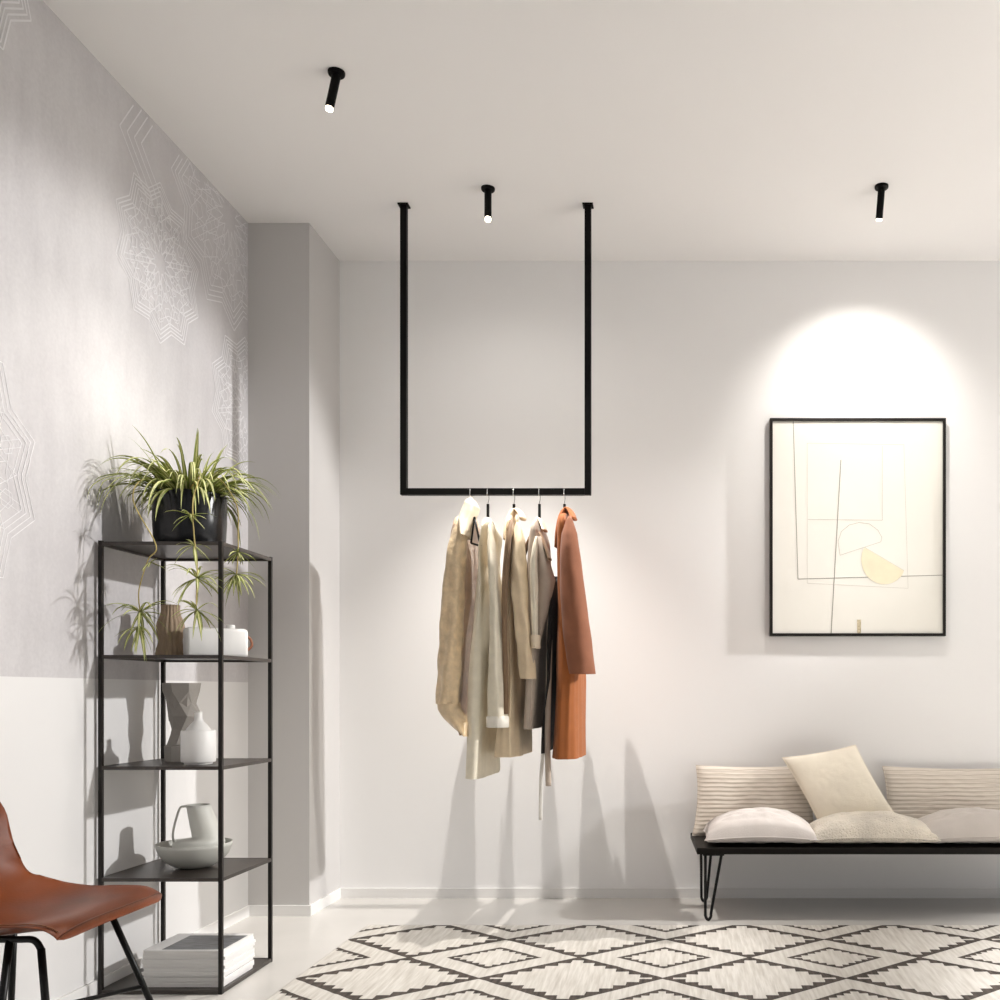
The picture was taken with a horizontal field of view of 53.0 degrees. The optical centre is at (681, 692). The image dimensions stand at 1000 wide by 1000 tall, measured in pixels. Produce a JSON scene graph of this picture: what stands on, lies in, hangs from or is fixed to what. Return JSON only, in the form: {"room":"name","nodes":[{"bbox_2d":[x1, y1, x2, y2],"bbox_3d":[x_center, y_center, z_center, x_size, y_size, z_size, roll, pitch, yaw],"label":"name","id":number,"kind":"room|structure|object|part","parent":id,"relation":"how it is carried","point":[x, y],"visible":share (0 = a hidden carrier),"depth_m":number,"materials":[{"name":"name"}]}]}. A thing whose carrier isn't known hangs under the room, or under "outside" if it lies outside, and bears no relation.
{"room":"entrance hall","nodes":[
{"label":"entrance hall","id":0,"kind":"room"},
{"bbox_2d":[0,0,247,999],"bbox_3d":[-2.094,-0.583,1.450,0.102,3.265,7.300,0,0,0],"label":"wall","id":1,"kind":"structure","parent":0,"point":[124,268],"depth_m":3.42,"materials":[{"name":"paint"}]},
{"bbox_2d":[55,905,249,999],"bbox_3d":[-2.040,1.025,1.198,0.010,0.050,6.795,0,0,0],"label":"baseboard","id":2,"kind":"structure","parent":1,"relation":"attached to","point":[90,989],"depth_m":3.55,"materials":[{"name":"white paint"}]},
{"bbox_2d":[248,223,339,904],"bbox_3d":[-1.901,-0.583,4.798,0.289,3.265,0.405,0,0,0],"label":"wall column","id":3,"kind":"structure","parent":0,"point":[294,276],"depth_m":4.59,"materials":[{"name":"grey paint"}]},
{"bbox_2d":[249,888,340,915],"bbox_3d":[-1.891,1.025,4.787,0.289,0.050,0.405,0,0,0],"label":"baseboard","id":4,"kind":"structure","parent":3,"relation":"attached to","point":[254,910],"depth_m":4.59,"materials":[{"name":"white paint"}]},
{"bbox_2d":[43,0,999,260],"bbox_3d":[2.027,-2.265,1.450,8.345,0.100,7.300,0,0,0],"label":"ceiling","id":5,"kind":"structure","parent":0,"point":[692,130],"depth_m":3.77,"materials":[{"name":"white paint"}]},
{"bbox_2d":[325,67,344,111],"bbox_3d":[-1.236,-2.143,3.478,0.067,0.144,0.060,0,0,0],"label":"ceiling spotlight","id":6,"kind":"object","parent":5,"relation":"attached to","point":[336,74],"visible":1,"depth_m":3.46,"materials":[{"name":"black metal"}]},
{"bbox_3d":[-1.232,-2.209,3.478,0.060,0.011,0.060,0,0,0],"label":"ceiling plate","id":7,"kind":"part","parent":6,"relation":"part of","materials":[{"name":"black metal"}]},
{"bbox_2d":[481,184,494,221],"bbox_3d":[-0.851,-2.131,4.261,0.060,0.169,0.092,0,0,0],"label":"ceiling spotlight","id":8,"kind":"object","parent":5,"relation":"attached to","point":[487,189],"visible":1,"depth_m":4.25,"materials":[{"name":"black metal"}]},
{"bbox_3d":[-0.851,-2.209,4.277,0.060,0.011,0.060,0,0,0],"label":"ceiling plate","id":9,"kind":"part","parent":8,"relation":"part of","materials":[{"name":"black metal"}]},
{"bbox_2d":[397,202,593,495],"bbox_3d":[-0.844,-1.556,4.425,0.883,1.317,0.048,0,0,0],"label":"clothes rack","id":10,"kind":"object","parent":5,"relation":"hanging from","point":[404,206],"visible":1,"depth_m":4.41,"materials":[{"name":"black metal"}]},
{"bbox_3d":[-1.262,-2.212,4.425,0.048,0.007,0.048,0,0,0],"label":"mounting plate","id":11,"kind":"part","parent":10,"relation":"part of","materials":[{"name":"black metal"}]},
{"bbox_2d":[469,488,479,545],"bbox_3d":[-0.952,-0.780,4.400,0.088,0.301,0.426,0,0,-12],"label":"hanger","id":12,"kind":"object","parent":10,"relation":"hanging from","point":[474,518],"visible":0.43,"depth_m":4.21,"materials":[{"name":"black metal"}]},
{"bbox_2d":[435,497,480,736],"bbox_3d":[-0.978,-0.337,4.410,0.182,1.045,0.595,0,0,0],"label":"coat","id":13,"kind":"object","parent":12,"relation":"hanging from","point":[461,566],"visible":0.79,"depth_m":4.17,"materials":[{"name":"beige fabric"}]},
{"bbox_2d":[487,488,488,516],"bbox_3d":[-0.880,-0.800,4.425,0.012,0.263,0.384,0,0,0],"label":"hanger","id":14,"kind":"object","parent":10,"relation":"hanging from","point":[487,488],"visible":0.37,"depth_m":4.42,"materials":[{"name":"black metal"}]},
{"bbox_2d":[465,517,508,778],"bbox_3d":[-0.883,-0.210,4.394,0.195,1.155,0.562,0,0,-15],"label":"coat","id":15,"kind":"object","parent":14,"relation":"hanging from","point":[485,700],"visible":0.87,"depth_m":4.17,"materials":[{"name":"beige fabric"}]},
{"bbox_3d":[-0.844,-0.912,4.425,0.806,0.029,0.029,0,0,0],"label":"rail","id":16,"kind":"part","parent":10,"relation":"part of","materials":[{"name":"black metal"}]},
{"bbox_2d":[538,490,540,517],"bbox_3d":[-0.647,-0.796,4.425,0.012,0.269,0.384,0,0,0],"label":"hanger","id":17,"kind":"object","parent":10,"relation":"hanging from","point":[539,504],"visible":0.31,"depth_m":4.42,"materials":[{"name":"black metal"}]},
{"bbox_2d":[523,517,557,819],"bbox_3d":[-0.618,-0.115,4.421,0.146,1.340,0.536,0,0,0],"label":"coat","id":18,"kind":"object","parent":17,"relation":"hanging from","point":[540,693],"visible":0.79,"depth_m":4.22,"materials":[{"name":"beige fabric"}]},
{"bbox_3d":[-0.427,-2.212,4.425,0.048,0.007,0.048,0,0,0],"label":"mounting plate","id":19,"kind":"part","parent":10,"relation":"part of","materials":[{"name":"black metal"}]},
{"bbox_2d":[875,182,888,220],"bbox_3d":[0.872,-2.148,4.275,0.060,0.134,0.092,0,0,0],"label":"ceiling spotlight","id":20,"kind":"object","parent":5,"relation":"attached to","point":[881,187],"visible":1,"depth_m":4.27,"materials":[{"name":"black metal"}]},
{"bbox_3d":[0.872,-2.209,4.260,0.060,0.011,0.060,0,0,0],"label":"ceiling plate","id":21,"kind":"part","parent":20,"relation":"part of","materials":[{"name":"black metal"}]},
{"bbox_2d":[96,898,999,999],"bbox_3d":[2.027,1.100,1.450,8.345,0.100,7.300,0,0,0],"label":"floor","id":22,"kind":"structure","parent":0,"point":[299,942],"depth_m":4.58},
{"bbox_2d":[0,802,161,999],"bbox_3d":[-1.761,0.652,2.630,0.551,0.803,0.587,0,0,0],"label":"leather chair","id":23,"kind":"object","parent":22,"relation":"on","point":[29,902],"visible":1,"depth_m":2.72,"materials":[{"name":"brown leather"}]},
{"bbox_3d":[-1.686,0.832,2.405,0.018,0.439,0.067,0,0,35],"label":"leg","id":24,"kind":"part","parent":23,"relation":"part of","materials":[{"name":"black metal"}]},
{"bbox_3d":[-1.955,0.838,2.845,0.088,0.428,0.017,0,0,45],"label":"leg","id":25,"kind":"part","parent":23,"relation":"part of","materials":[{"name":"black metal"}]},
{"bbox_3d":[-1.550,0.843,2.385,0.137,0.419,0.018,0,0,42],"label":"leg","id":26,"kind":"part","parent":23,"relation":"part of","materials":[{"name":"black metal"}]},
{"bbox_3d":[-1.590,0.841,2.862,0.172,0.424,0.018,0,0,-33],"label":"leg","id":27,"kind":"part","parent":23,"relation":"part of","materials":[{"name":"black metal"}]},
{"bbox_2d":[98,540,272,994],"bbox_3d":[-1.817,0.260,3.604,0.431,1.581,0.421,0,0,0],"label":"shelving unit","id":28,"kind":"object","parent":22,"relation":"on","point":[157,870],"visible":0.88,"depth_m":3.48,"materials":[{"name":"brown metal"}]},
{"bbox_3d":[-2.026,0.260,3.401,0.013,1.581,0.013,0,0,0],"label":"post","id":29,"kind":"part","parent":28,"relation":"part of","materials":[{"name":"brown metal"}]},
{"bbox_3d":[-2.026,0.260,3.808,0.013,1.581,0.013,0,0,0],"label":"post","id":30,"kind":"part","parent":28,"relation":"part of","materials":[{"name":"brown metal"}]},
{"bbox_2d":[155,604,184,654],"bbox_3d":[-1.889,-0.229,3.600,0.102,0.192,0.100,0,0,0],"label":"ribbed vase","id":31,"kind":"object","parent":28,"relation":"on","point":[170,642],"visible":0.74,"depth_m":3.57,"materials":[{"name":"brown ceramic"}]},
{"bbox_2d":[162,683,200,761],"bbox_3d":[-1.876,0.109,3.664,0.138,0.293,0.121,0,0,0],"label":"sculptural vase","id":32,"kind":"object","parent":28,"relation":"on","point":[181,698],"visible":0.79,"depth_m":3.62,"materials":[{"name":"grey ceramic"}]},
{"bbox_2d":[87,427,279,662],"bbox_3d":[-1.759,-0.532,3.548,0.558,0.854,0.638,0,0,0],"label":"spider plant","id":33,"kind":"object","parent":28,"relation":"on","point":[184,507],"visible":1,"depth_m":3.47,"materials":[{"name":"green plant"}]},
{"bbox_3d":[-1.812,-0.627,3.590,0.248,0.200,0.248,0,0,0],"label":"pot","id":34,"kind":"part","parent":33,"relation":"part of","materials":[{"name":"black ceramic"}]},
{"bbox_3d":[-1.817,-0.521,3.604,0.431,0.012,0.421,0,0,0],"label":"shelf","id":35,"kind":"part","parent":28,"relation":"part of","materials":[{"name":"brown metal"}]},
{"bbox_3d":[-1.817,-0.126,3.604,0.431,0.012,0.421,0,0,0],"label":"shelf","id":36,"kind":"part","parent":28,"relation":"part of","materials":[{"name":"brown metal"}]},
{"bbox_3d":[-1.817,0.262,3.604,0.431,0.012,0.421,0,0,0],"label":"shelf","id":37,"kind":"part","parent":28,"relation":"part of","materials":[{"name":"brown metal"}]},
{"bbox_3d":[-1.817,0.651,3.604,0.431,0.012,0.421,0,0,0],"label":"shelf","id":38,"kind":"part","parent":28,"relation":"part of","materials":[{"name":"brown metal"}]},
{"bbox_3d":[-1.817,1.042,3.604,0.431,0.012,0.421,0,0,0],"label":"shelf","id":39,"kind":"part","parent":28,"relation":"part of","materials":[{"name":"brown metal"}]},
{"bbox_2d":[155,838,232,868],"bbox_3d":[-1.805,0.599,3.610,0.259,0.092,0.259,0,0,0],"label":"bowl","id":40,"kind":"object","parent":28,"relation":"on","point":[203,856],"visible":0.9,"depth_m":3.52,"materials":[{"name":"grey ceramic"}]},
{"bbox_2d":[181,712,215,764],"bbox_3d":[-1.743,0.162,3.515,0.116,0.188,0.116,0,0,0],"label":"bottle vase","id":41,"kind":"object","parent":28,"relation":"on","point":[198,741],"visible":1,"depth_m":3.47,"materials":[{"name":"white ceramic"}]},
{"bbox_2d":[172,803,224,847],"bbox_3d":[-1.797,0.509,3.615,0.190,0.191,0.176,0,0,0],"label":"jug","id":42,"kind":"object","parent":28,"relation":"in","point":[203,822],"visible":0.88,"depth_m":3.57,"materials":[{"name":"white ceramic"}]},
{"bbox_3d":[-1.860,0.490,3.615,0.065,0.148,0.008,0,0,0],"label":"handle","id":43,"kind":"part","parent":42,"relation":"part of","materials":[{"name":"white ceramic"}]},
{"bbox_2d":[147,966,252,986],"bbox_3d":[-1.758,1.030,3.552,0.283,0.010,0.239,0,0,0],"label":"magazine","id":44,"kind":"object","parent":28,"relation":"on","point":[251,967],"visible":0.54,"depth_m":3.43,"materials":[{"name":"white paper"}]},
{"bbox_2d":[145,962,253,983],"bbox_3d":[-1.755,1.020,3.557,0.281,0.010,0.244,0,0,0],"label":"magazine","id":45,"kind":"object","parent":44,"relation":"on","point":[252,964],"visible":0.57,"depth_m":3.44,"materials":[{"name":"white paper"}]},
{"bbox_2d":[144,959,253,980],"bbox_3d":[-1.757,1.009,3.553,0.289,0.010,0.241,0,0,0],"label":"magazine","id":46,"kind":"object","parent":45,"relation":"on","point":[252,960],"visible":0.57,"depth_m":3.43,"materials":[{"name":"white paper"}]},
{"bbox_2d":[144,958,252,977],"bbox_3d":[-1.759,0.998,3.558,0.282,0.010,0.240,0,0,0],"label":"magazine","id":47,"kind":"object","parent":46,"relation":"on","point":[145,976],"visible":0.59,"depth_m":3.44,"materials":[{"name":"white paper"}]},
{"bbox_2d":[141,953,254,974],"bbox_3d":[-1.756,0.987,3.553,0.290,0.010,0.249,0,0,0],"label":"magazine","id":48,"kind":"object","parent":47,"relation":"on","point":[252,955],"visible":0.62,"depth_m":3.43,"materials":[{"name":"white paper"}]},
{"bbox_2d":[143,951,253,971],"bbox_3d":[-1.756,0.977,3.558,0.284,0.010,0.247,0,0,0],"label":"magazine","id":49,"kind":"object","parent":48,"relation":"on","point":[251,953],"visible":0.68,"depth_m":3.44,"materials":[{"name":"white paper"}]},
{"bbox_2d":[142,948,254,968],"bbox_3d":[-1.757,0.966,3.556,0.291,0.010,0.239,0,0,0],"label":"magazine","id":50,"kind":"object","parent":49,"relation":"on","point":[253,949],"visible":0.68,"depth_m":3.44,"materials":[{"name":"white paper"}]},
{"bbox_2d":[142,946,252,965],"bbox_3d":[-1.758,0.955,3.552,0.286,0.010,0.240,0,0,0],"label":"magazine","id":51,"kind":"object","parent":50,"relation":"on","point":[250,948],"visible":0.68,"depth_m":3.43,"materials":[{"name":"white paper"}]},
{"bbox_2d":[141,942,254,962],"bbox_3d":[-1.757,0.945,3.553,0.291,0.010,0.250,0,0,0],"label":"magazine","id":52,"kind":"object","parent":51,"relation":"on","point":[253,944],"visible":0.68,"depth_m":3.43,"materials":[{"name":"white paper"}]},
{"bbox_2d":[143,939,255,959],"bbox_3d":[-1.755,0.934,3.558,0.291,0.010,0.246,0,0,0],"label":"magazine","id":53,"kind":"object","parent":52,"relation":"on","point":[254,940],"visible":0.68,"depth_m":3.44,"materials":[{"name":"white paper"}]},
{"bbox_2d":[143,936,253,956],"bbox_3d":[-1.757,0.923,3.554,0.286,0.010,0.244,0,0,0],"label":"magazine","id":54,"kind":"object","parent":53,"relation":"on","point":[252,938],"visible":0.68,"depth_m":3.43,"materials":[{"name":"white paper"}]},
{"bbox_2d":[143,933,252,953],"bbox_3d":[-1.756,0.912,3.551,0.282,0.012,0.242,0,0,0],"label":"magazine","id":55,"kind":"object","parent":54,"relation":"on","point":[180,943],"visible":0.96,"depth_m":3.52,"materials":[{"name":"white paper"}]},
{"bbox_2d":[162,935,247,949],"bbox_3d":[-1.730,0.906,3.542,0.214,0.001,0.200,0,0,0],"label":"book","id":56,"kind":"object","parent":55,"relation":"on","point":[187,942],"depth_m":3.54,"materials":[{"name":"white paper"}]},
{"bbox_2d":[183,625,252,656],"bbox_3d":[-1.721,-0.194,3.627,0.239,0.122,0.062,0,0,-39],"label":"teapot","id":57,"kind":"object","parent":28,"relation":"on","point":[235,640],"visible":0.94,"depth_m":3.59,"materials":[{"name":"white ceramic"}]},
{"bbox_3d":[-1.691,-0.246,3.651,0.032,0.016,0.032,0,0,0],"label":"knob","id":58,"kind":"part","parent":57,"relation":"part of","materials":[{"name":"white ceramic"}]},
{"bbox_3d":[-1.608,0.260,3.401,0.013,1.581,0.013,0,0,0],"label":"post","id":59,"kind":"part","parent":28,"relation":"part of","materials":[{"name":"brown metal"}]},
{"bbox_3d":[-1.608,0.260,3.808,0.013,1.581,0.013,0,0,0],"label":"post","id":60,"kind":"part","parent":28,"relation":"part of","materials":[{"name":"brown metal"}]},
{"bbox_2d":[267,925,999,999],"bbox_3d":[0.795,1.046,2.638,4.410,0.009,3.475,0,0,0],"label":"area rug","id":61,"kind":"object","parent":22,"relation":"on","point":[379,962],"visible":1,"depth_m":3.78,"materials":[{"name":"fabric"}]},
{"bbox_2d":[691,833,999,920],"bbox_3d":[0.982,0.881,4.725,1.876,0.338,0.494,0,0,0],"label":"bench","id":62,"kind":"object","parent":22,"relation":"on","point":[703,847],"visible":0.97,"depth_m":4.49,"materials":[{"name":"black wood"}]},
{"bbox_3d":[0.123,0.896,4.880,0.079,0.308,0.040,0,0,0],"label":"leg","id":63,"kind":"part","parent":62,"relation":"part of","materials":[{"name":"black metal"}]},
{"bbox_3d":[0.145,0.896,4.502,0.098,0.308,0.046,0,0,0],"label":"leg","id":64,"kind":"part","parent":62,"relation":"part of","materials":[{"name":"black metal"}]},
{"bbox_2d":[692,765,812,835],"bbox_3d":[0.366,0.540,4.899,0.633,0.350,0.124,0,0,1],"label":"lumbar cushion","id":65,"kind":"object","parent":62,"relation":"on","point":[721,790],"visible":0.6,"depth_m":4.87,"materials":[{"name":"fabric"}]},
{"bbox_2d":[703,807,818,842],"bbox_3d":[0.367,0.629,4.655,0.529,0.162,0.345,0,0,0],"label":"cushion","id":66,"kind":"object","parent":62,"relation":"on","point":[758,824],"visible":1,"depth_m":4.50,"materials":[{"name":"grey fabric"}]},
{"bbox_2d":[810,811,940,842],"bbox_3d":[0.890,0.633,4.630,0.604,0.150,0.290,0,0,0],"label":"cushion","id":67,"kind":"object","parent":62,"relation":"on","point":[856,826],"visible":0.93,"depth_m":4.50,"materials":[{"name":"fabric"}]},
{"bbox_2d":[782,745,893,818],"bbox_3d":[0.773,0.463,4.800,0.555,0.412,0.140,0,0,0],"label":"square cushion","id":68,"kind":"object","parent":67,"relation":"on","point":[838,780],"visible":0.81,"depth_m":4.77,"materials":[{"name":"beige fabric"}]},
{"bbox_2d":[882,766,999,818],"bbox_3d":[1.345,0.544,4.900,0.663,0.348,0.121,0,0,0],"label":"lumbar cushion","id":69,"kind":"object","parent":62,"relation":"on","point":[916,793],"visible":0.59,"depth_m":4.88,"materials":[{"name":"fabric"}]},
{"bbox_2d":[918,807,999,843],"bbox_3d":[1.390,0.629,4.660,0.564,0.165,0.345,0,0,0],"label":"cushion","id":70,"kind":"object","parent":62,"relation":"on","point":[976,824],"visible":0.84,"depth_m":4.51,"materials":[{"name":"beige fabric"}]},
{"bbox_2d":[340,261,999,887],"bbox_3d":[2.078,-0.583,5.050,8.245,3.265,0.100,0,0,0],"label":"wall","id":71,"kind":"structure","parent":0,"point":[692,362],"depth_m":5.00,"materials":[{"name":"white paint"}]},
{"bbox_2d":[341,888,999,897],"bbox_3d":[2.222,1.025,4.995,7.956,0.050,0.010,0,0,0],"label":"baseboard","id":72,"kind":"structure","parent":71,"relation":"attached to","point":[345,892],"depth_m":4.99,"materials":[{"name":"white paint"}]},
{"bbox_2d":[769,418,945,635],"bbox_3d":[0.896,-0.845,4.981,0.896,1.109,0.038,0,0,0],"label":"framed picture","id":73,"kind":"object","parent":71,"relation":"attached to","point":[857,506],"visible":1,"depth_m":4.97,"materials":[{"name":"black"}]},
{"bbox_3d":[-0.533,-0.812,4.425,0.012,0.238,0.384,0,0,0],"label":"hanger","id":74,"kind":"object","parent":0,"visible":0},
{"bbox_2d":[552,507,595,759],"bbox_3d":[-0.503,-0.273,4.410,0.179,1.115,0.562,0,0,-11],"label":"coat","id":75,"kind":"object","parent":74,"relation":"hanging from","point":[574,648],"visible":1,"depth_m":4.17,"materials":[{"name":"fabric"}]},
{"bbox_3d":[-0.762,-0.807,4.425,0.012,0.247,0.384,0,0,0],"label":"hanger","id":76,"kind":"object","parent":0,"visible":0},
{"bbox_2d":[494,508,536,756],"bbox_3d":[-0.725,-0.276,4.412,0.197,1.101,0.556,0,0,0],"label":"coat","id":77,"kind":"object","parent":76,"relation":"hanging from","point":[518,665],"visible":0.91,"depth_m":4.17,"materials":[{"name":"fabric"}]}
]}

